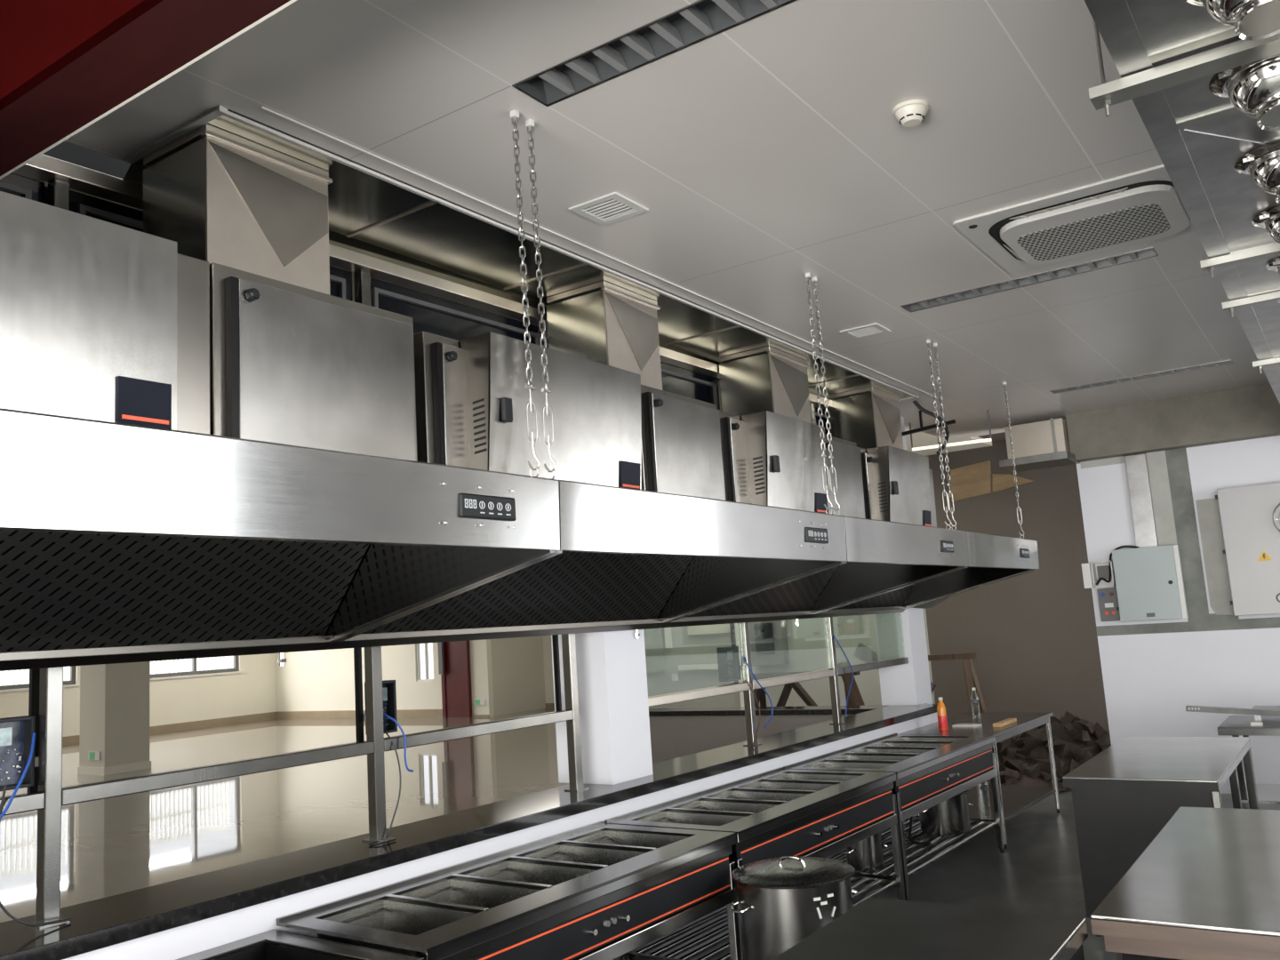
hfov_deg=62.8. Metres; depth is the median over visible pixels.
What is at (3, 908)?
cable
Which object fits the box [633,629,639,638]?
tap
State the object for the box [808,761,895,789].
basin
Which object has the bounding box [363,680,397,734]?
card terminal
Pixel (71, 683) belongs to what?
window
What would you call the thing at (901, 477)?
metal cabinet
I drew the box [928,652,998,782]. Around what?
trestle
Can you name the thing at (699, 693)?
rail
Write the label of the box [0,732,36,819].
cable
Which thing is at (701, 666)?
conduit
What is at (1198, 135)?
duct
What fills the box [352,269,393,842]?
steel post
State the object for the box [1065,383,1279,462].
beam
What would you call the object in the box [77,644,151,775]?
column
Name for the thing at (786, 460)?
metal cabinet
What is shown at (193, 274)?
metal cabinet
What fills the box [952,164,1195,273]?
air conditioner
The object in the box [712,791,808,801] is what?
basin
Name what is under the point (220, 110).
trim
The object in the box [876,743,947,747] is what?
basin
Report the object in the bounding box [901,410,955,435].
bracket
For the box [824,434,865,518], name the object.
metal cabinet
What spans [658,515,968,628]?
range hood
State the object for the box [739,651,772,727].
cable
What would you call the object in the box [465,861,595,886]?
basin
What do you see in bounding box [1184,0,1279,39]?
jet
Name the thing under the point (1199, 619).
trim
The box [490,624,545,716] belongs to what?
wall
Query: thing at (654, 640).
panel board
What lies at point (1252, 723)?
box
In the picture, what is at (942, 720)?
juice bottle
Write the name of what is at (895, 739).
basin
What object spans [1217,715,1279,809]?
work table
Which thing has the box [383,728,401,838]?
cable
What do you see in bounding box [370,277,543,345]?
window
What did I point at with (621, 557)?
range hood
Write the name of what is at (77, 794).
rail
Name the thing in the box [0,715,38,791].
control panel
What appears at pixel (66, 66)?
overhead beam
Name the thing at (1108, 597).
box
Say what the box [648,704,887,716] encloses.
stone ledge
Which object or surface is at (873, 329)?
ceiling vent
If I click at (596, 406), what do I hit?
metal cabinet
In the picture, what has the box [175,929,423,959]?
table
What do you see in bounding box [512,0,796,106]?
ceiling light
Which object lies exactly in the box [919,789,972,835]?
stock pot
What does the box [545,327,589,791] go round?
steel post
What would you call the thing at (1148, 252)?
ceiling light
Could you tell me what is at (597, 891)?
table
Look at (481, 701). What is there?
exit sign
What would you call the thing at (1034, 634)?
wall
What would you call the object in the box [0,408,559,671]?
range hood
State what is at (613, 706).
column
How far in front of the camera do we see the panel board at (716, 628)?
14.89 m
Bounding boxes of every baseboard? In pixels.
[62,712,276,745]
[276,709,489,719]
[545,703,554,708]
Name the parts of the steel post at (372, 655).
foot plate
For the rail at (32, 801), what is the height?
0.052 m
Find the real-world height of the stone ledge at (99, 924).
0.055 m
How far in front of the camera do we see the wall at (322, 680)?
26.45 m
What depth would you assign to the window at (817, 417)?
8.39 m
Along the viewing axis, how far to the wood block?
8.21 m
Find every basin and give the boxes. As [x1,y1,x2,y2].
[317,900,475,959]
[400,879,540,908]
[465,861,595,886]
[522,845,645,865]
[573,830,689,848]
[639,811,744,855]
[679,800,779,813]
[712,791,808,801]
[744,781,834,791]
[772,773,858,781]
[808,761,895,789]
[834,755,912,760]
[855,748,929,753]
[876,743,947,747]
[894,737,964,741]
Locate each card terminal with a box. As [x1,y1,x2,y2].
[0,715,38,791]
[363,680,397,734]
[716,646,741,681]
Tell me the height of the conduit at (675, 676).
0.100 m
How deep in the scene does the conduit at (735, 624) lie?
14.50 m
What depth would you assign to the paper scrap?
8.31 m
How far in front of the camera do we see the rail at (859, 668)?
8.38 m
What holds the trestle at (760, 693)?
on the floor
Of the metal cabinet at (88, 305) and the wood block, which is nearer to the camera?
the metal cabinet at (88, 305)
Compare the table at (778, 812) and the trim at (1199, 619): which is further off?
the trim at (1199, 619)
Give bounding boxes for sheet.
[950,460,991,501]
[992,473,1035,492]
[1252,705,1279,720]
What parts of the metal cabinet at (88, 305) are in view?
display panel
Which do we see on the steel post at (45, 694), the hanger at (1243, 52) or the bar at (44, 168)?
the bar at (44, 168)
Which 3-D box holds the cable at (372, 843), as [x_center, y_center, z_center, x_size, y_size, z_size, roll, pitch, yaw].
[-1.044,1.464,4.247,0.056,0.005,0.114,-9,-10,34]
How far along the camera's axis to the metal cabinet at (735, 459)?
4.87 m
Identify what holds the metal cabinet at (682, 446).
on the range hood at (621, 557)
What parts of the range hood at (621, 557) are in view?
panel, panel, panel, panel, control panel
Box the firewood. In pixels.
[996,711,1111,781]
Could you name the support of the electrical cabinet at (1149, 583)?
attached to the wall at (1149, 680)
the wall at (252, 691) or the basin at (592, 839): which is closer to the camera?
the basin at (592, 839)
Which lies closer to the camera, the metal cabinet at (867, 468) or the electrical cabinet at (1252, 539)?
the metal cabinet at (867, 468)
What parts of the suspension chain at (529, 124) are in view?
threaded rod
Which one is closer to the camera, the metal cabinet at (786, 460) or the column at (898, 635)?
the metal cabinet at (786, 460)
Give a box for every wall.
[0,638,276,736]
[42,141,824,409]
[62,712,937,959]
[275,631,494,716]
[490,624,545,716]
[542,624,554,703]
[646,440,1109,742]
[648,714,851,763]
[1076,435,1279,793]
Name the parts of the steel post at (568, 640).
foot plate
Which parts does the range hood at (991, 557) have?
panel, panel, control panel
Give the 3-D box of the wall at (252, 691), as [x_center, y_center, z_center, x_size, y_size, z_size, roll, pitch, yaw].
[-17.247,3.538,17.777,0.200,3.700,26.150,-9,-10,34]
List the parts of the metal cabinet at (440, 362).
door knob, door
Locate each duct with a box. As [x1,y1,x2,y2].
[123,109,917,399]
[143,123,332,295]
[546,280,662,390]
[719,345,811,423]
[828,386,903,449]
[999,417,1079,471]
[1084,0,1279,403]
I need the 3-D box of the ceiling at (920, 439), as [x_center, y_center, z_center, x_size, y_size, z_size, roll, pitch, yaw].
[-7.433,0.479,14.244,21.050,0.100,31.000,-9,-10,34]
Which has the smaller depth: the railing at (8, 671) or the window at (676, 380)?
the window at (676, 380)
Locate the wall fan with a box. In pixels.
[1272,503,1279,531]
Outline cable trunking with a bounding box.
[1124,453,1158,547]
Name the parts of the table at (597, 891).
knob, control panel, knob, knob, knob, rail, leg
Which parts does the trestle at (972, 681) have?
leg, leg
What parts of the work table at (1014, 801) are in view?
leg, leg, leg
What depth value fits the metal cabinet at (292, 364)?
2.80 m
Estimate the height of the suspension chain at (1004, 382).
1.254 m
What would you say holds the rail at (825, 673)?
attached to the steel post at (836, 706)
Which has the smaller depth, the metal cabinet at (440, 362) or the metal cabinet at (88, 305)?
the metal cabinet at (88, 305)
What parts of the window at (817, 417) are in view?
frame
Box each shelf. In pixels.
[914,784,1055,822]
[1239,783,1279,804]
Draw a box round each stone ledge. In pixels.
[0,704,937,959]
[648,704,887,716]
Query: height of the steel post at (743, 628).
2.440 m
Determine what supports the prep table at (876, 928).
on the floor
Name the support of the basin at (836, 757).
in the table at (931, 770)
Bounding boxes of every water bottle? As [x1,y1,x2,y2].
[970,688,980,719]
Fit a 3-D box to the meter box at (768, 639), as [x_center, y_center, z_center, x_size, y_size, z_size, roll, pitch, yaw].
[1.753,2.174,14.324,0.500,0.700,0.160,-9,-10,34]
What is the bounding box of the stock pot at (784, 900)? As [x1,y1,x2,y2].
[730,856,858,959]
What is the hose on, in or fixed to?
hanging from the ceiling at (764, 152)
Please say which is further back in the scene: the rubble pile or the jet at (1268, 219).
the rubble pile
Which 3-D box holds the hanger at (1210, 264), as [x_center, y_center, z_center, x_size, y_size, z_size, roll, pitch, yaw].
[2.542,-1.116,3.742,1.025,0.581,0.050,-9,-10,34]
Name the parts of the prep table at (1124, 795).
panel, leg, leg, leg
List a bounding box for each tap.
[277,652,286,665]
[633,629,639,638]
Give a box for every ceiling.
[12,172,991,455]
[64,0,1269,440]
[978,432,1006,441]
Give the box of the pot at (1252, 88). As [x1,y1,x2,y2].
[1208,53,1279,130]
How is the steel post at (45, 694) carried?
on the stone ledge at (99, 924)
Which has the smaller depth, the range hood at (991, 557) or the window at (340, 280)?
the window at (340, 280)
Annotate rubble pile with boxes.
[988,763,1068,791]
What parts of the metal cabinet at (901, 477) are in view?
latch handle, panel, display panel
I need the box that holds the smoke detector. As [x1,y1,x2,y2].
[892,99,928,127]
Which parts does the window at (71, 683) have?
sill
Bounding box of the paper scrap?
[952,723,981,727]
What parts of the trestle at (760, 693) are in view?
leg, leg, leg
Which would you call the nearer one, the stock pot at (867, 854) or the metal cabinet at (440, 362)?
the metal cabinet at (440, 362)
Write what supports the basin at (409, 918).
in the table at (597, 891)
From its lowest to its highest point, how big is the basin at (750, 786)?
0.138 m
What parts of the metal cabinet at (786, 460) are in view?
latch handle, panel, display panel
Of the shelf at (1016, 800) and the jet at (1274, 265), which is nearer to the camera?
the jet at (1274, 265)
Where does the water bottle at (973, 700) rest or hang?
on the work table at (1014, 801)
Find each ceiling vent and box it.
[568,192,648,225]
[840,322,890,339]
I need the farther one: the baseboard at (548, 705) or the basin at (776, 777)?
the baseboard at (548, 705)
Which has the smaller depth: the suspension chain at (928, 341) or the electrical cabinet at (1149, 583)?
the suspension chain at (928, 341)
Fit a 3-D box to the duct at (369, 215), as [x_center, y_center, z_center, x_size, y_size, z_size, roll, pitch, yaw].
[0.221,-0.892,6.204,0.620,0.065,6.400,-9,-10,34]
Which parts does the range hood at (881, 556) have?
panel, panel, panel, control panel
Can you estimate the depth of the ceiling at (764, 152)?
3.96 m
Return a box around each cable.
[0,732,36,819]
[0,785,71,926]
[368,838,395,845]
[383,713,413,772]
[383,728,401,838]
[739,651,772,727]
[833,635,853,717]
[883,816,932,860]
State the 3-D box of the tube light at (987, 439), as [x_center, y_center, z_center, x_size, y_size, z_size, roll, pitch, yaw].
[2.850,-0.444,9.660,0.742,0.288,0.028,-9,-10,34]
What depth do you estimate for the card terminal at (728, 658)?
6.81 m
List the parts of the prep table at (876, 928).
panel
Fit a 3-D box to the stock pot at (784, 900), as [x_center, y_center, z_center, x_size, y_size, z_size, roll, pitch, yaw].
[0.675,1.984,4.463,0.526,0.742,0.526,-9,-10,34]
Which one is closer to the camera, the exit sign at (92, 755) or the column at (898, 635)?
the column at (898, 635)
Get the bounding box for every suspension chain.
[509,109,540,477]
[525,119,556,479]
[804,272,832,514]
[811,276,839,515]
[926,339,951,528]
[933,343,956,529]
[1002,381,1023,538]
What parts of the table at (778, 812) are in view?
leg, tank, leg, shelf frame, control panel, rail, leg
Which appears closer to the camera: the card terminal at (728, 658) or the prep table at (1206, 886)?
the prep table at (1206, 886)
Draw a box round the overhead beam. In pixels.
[0,0,296,179]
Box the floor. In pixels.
[0,708,1279,959]
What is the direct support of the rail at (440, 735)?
attached to the steel post at (372, 655)
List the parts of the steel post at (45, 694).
foot plate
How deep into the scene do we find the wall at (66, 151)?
3.77 m
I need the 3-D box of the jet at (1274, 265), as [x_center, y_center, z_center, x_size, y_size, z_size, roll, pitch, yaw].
[2.572,-0.789,4.031,0.274,0.153,0.274,-9,-10,34]
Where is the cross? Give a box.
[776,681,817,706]
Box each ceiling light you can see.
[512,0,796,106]
[900,247,1158,312]
[1050,360,1232,393]
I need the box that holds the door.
[437,628,471,717]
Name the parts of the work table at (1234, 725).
leg, leg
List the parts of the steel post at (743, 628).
foot plate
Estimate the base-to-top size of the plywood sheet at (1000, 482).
0.190 m
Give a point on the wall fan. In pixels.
(1278, 505)
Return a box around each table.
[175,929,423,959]
[276,820,741,959]
[604,767,905,959]
[772,896,1087,959]
[783,732,1004,900]
[898,712,1060,848]
[1062,736,1258,936]
[1090,806,1279,959]
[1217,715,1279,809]
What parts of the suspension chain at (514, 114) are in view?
threaded rod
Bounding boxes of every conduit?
[664,627,672,647]
[672,673,679,680]
[678,664,718,670]
[734,623,743,706]
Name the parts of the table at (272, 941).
bowl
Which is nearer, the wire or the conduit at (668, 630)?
the wire
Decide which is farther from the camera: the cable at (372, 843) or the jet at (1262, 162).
the cable at (372, 843)
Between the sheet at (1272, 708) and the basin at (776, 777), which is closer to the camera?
the basin at (776, 777)
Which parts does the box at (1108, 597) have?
rating plate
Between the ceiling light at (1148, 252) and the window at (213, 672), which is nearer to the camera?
the ceiling light at (1148, 252)
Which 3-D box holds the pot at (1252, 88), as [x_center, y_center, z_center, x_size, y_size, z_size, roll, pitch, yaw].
[1.540,-0.934,2.539,0.274,0.153,0.274,-9,-10,34]
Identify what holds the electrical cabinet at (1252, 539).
attached to the wall at (1149, 680)
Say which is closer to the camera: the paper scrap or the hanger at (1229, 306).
the hanger at (1229, 306)
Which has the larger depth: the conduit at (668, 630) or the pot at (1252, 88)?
the conduit at (668, 630)
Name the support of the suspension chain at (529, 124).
hanging from the ceiling at (764, 152)
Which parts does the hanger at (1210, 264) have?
hanger rod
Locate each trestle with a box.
[752,671,860,706]
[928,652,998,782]
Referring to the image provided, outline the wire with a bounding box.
[744,680,760,745]
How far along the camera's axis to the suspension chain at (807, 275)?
5.32 m
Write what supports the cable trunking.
attached to the wall at (1149, 680)
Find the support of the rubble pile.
on the floor
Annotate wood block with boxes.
[992,718,1016,727]
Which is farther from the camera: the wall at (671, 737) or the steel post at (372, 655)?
the wall at (671, 737)
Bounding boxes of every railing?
[0,650,63,685]
[67,641,228,680]
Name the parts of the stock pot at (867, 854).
handle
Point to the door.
(453, 657)
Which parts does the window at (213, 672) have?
sill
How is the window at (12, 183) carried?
attached to the bar at (44, 168)
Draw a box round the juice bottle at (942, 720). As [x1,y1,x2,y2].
[936,697,948,729]
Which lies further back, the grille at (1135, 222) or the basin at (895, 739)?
the basin at (895, 739)
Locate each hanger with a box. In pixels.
[1088,18,1279,116]
[1200,243,1279,278]
[1222,291,1279,317]
[1252,357,1279,373]
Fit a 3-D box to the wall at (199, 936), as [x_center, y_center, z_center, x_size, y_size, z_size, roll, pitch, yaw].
[-0.957,1.981,4.268,0.320,0.905,11.820,-9,-10,35]
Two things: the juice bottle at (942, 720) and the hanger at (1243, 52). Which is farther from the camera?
the juice bottle at (942, 720)
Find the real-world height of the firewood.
0.589 m
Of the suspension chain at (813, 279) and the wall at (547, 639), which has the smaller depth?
the suspension chain at (813, 279)
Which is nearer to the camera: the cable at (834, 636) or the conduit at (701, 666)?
the cable at (834, 636)
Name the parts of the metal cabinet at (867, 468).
door knob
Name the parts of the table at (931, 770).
leg, shelf frame, control panel, rail, leg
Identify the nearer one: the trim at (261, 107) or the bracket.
the trim at (261, 107)
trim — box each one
[123,105,919,400]
[260,105,938,399]
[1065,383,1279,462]
[1080,450,1177,545]
[1096,448,1279,636]
[1195,497,1233,615]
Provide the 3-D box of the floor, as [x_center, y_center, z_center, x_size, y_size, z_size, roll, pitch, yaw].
[-3.844,3.696,11.448,29.200,0.100,31.000,-9,-10,34]
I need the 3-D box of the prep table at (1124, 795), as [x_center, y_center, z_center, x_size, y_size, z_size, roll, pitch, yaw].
[3.098,2.019,6.090,0.742,0.823,1.780,-9,-10,34]
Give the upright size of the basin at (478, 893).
0.138 m
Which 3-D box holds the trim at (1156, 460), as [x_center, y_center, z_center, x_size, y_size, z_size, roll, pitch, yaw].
[4.561,0.230,9.807,0.740,0.915,0.016,-9,-10,34]
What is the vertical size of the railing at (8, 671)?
1.820 m
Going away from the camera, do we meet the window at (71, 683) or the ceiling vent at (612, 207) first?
the ceiling vent at (612, 207)
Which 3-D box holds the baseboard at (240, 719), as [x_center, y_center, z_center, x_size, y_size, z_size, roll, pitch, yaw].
[-17.092,5.250,17.393,0.030,0.190,25.970,-9,-10,34]
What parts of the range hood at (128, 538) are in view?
panel, panel, panel, control panel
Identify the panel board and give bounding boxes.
[643,627,666,672]
[687,613,751,634]
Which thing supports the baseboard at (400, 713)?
attached to the wall at (322, 680)
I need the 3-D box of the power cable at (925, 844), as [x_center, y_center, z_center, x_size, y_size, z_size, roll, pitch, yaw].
[1.819,2.262,6.963,0.235,0.302,1.156,-8,-9,28]
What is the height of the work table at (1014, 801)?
0.822 m
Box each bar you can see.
[12,153,832,410]
[1185,705,1279,716]
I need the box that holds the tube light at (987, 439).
[909,409,991,450]
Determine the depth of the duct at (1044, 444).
9.96 m
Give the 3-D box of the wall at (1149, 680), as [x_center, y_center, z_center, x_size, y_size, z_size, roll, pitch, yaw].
[7.106,0.683,8.132,6.740,3.526,0.200,-9,-10,34]
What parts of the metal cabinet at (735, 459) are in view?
door knob, door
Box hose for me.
[912,400,949,455]
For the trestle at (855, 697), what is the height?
1.292 m
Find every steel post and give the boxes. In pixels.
[25,177,69,928]
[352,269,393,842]
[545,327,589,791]
[719,378,761,745]
[809,402,845,724]
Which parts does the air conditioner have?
panel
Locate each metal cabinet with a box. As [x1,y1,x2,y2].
[0,191,177,430]
[176,253,210,434]
[209,262,417,461]
[413,331,469,467]
[460,331,641,489]
[640,384,724,500]
[718,409,751,503]
[741,410,826,513]
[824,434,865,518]
[858,447,936,527]
[866,445,931,526]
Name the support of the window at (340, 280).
attached to the bar at (44, 168)
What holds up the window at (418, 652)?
in the wall at (322, 680)
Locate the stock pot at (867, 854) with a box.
[840,832,889,870]
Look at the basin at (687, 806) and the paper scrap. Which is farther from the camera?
the paper scrap
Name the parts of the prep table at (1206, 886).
under panel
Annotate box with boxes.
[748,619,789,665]
[1081,545,1138,588]
[1096,587,1119,621]
[1250,721,1263,725]
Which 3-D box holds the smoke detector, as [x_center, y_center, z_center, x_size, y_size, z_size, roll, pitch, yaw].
[0.957,-1.284,3.702,0.124,0.057,0.124,-9,-10,34]
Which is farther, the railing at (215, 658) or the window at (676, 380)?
the railing at (215, 658)
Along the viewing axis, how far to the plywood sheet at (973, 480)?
10.60 m
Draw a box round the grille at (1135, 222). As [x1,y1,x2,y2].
[1016,204,1170,260]
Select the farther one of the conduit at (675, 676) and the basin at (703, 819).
the conduit at (675, 676)
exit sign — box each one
[88,751,100,760]
[473,698,485,705]
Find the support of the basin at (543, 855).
in the table at (597, 891)
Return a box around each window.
[0,172,44,203]
[0,665,79,692]
[69,189,351,300]
[149,640,242,680]
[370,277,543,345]
[416,643,433,680]
[660,361,719,409]
[814,407,830,435]
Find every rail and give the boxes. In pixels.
[0,792,44,815]
[61,740,374,806]
[384,709,573,751]
[648,681,749,706]
[752,668,834,689]
[837,657,908,675]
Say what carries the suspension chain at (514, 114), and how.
hanging from the ceiling at (764, 152)
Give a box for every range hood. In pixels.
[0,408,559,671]
[327,480,847,649]
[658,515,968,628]
[812,531,1039,617]
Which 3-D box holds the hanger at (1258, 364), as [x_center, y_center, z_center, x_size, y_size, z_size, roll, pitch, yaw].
[3.801,-0.939,5.561,1.025,0.581,0.050,-9,-10,34]
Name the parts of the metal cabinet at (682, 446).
door knob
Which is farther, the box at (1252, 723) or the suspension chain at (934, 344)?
the box at (1252, 723)
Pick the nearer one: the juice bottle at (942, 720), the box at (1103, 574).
the juice bottle at (942, 720)
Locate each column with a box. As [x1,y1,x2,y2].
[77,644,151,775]
[535,324,652,784]
[873,416,932,705]
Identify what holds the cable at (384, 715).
hanging from the card terminal at (388, 686)
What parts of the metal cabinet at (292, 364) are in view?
door knob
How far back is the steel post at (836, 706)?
7.85 m
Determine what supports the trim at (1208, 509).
attached to the wall at (1149, 680)
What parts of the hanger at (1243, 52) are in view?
hanger rod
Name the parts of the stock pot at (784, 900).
handle, lid handle, lid, handle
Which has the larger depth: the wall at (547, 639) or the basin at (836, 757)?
the wall at (547, 639)
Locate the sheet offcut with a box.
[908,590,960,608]
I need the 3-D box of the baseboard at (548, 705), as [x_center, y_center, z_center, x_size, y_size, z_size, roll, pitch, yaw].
[0.725,4.986,23.392,7.300,0.120,0.030,-9,-10,34]
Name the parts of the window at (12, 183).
frame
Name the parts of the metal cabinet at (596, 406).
latch handle, display panel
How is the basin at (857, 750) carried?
in the table at (931, 770)
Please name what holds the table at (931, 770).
on the floor

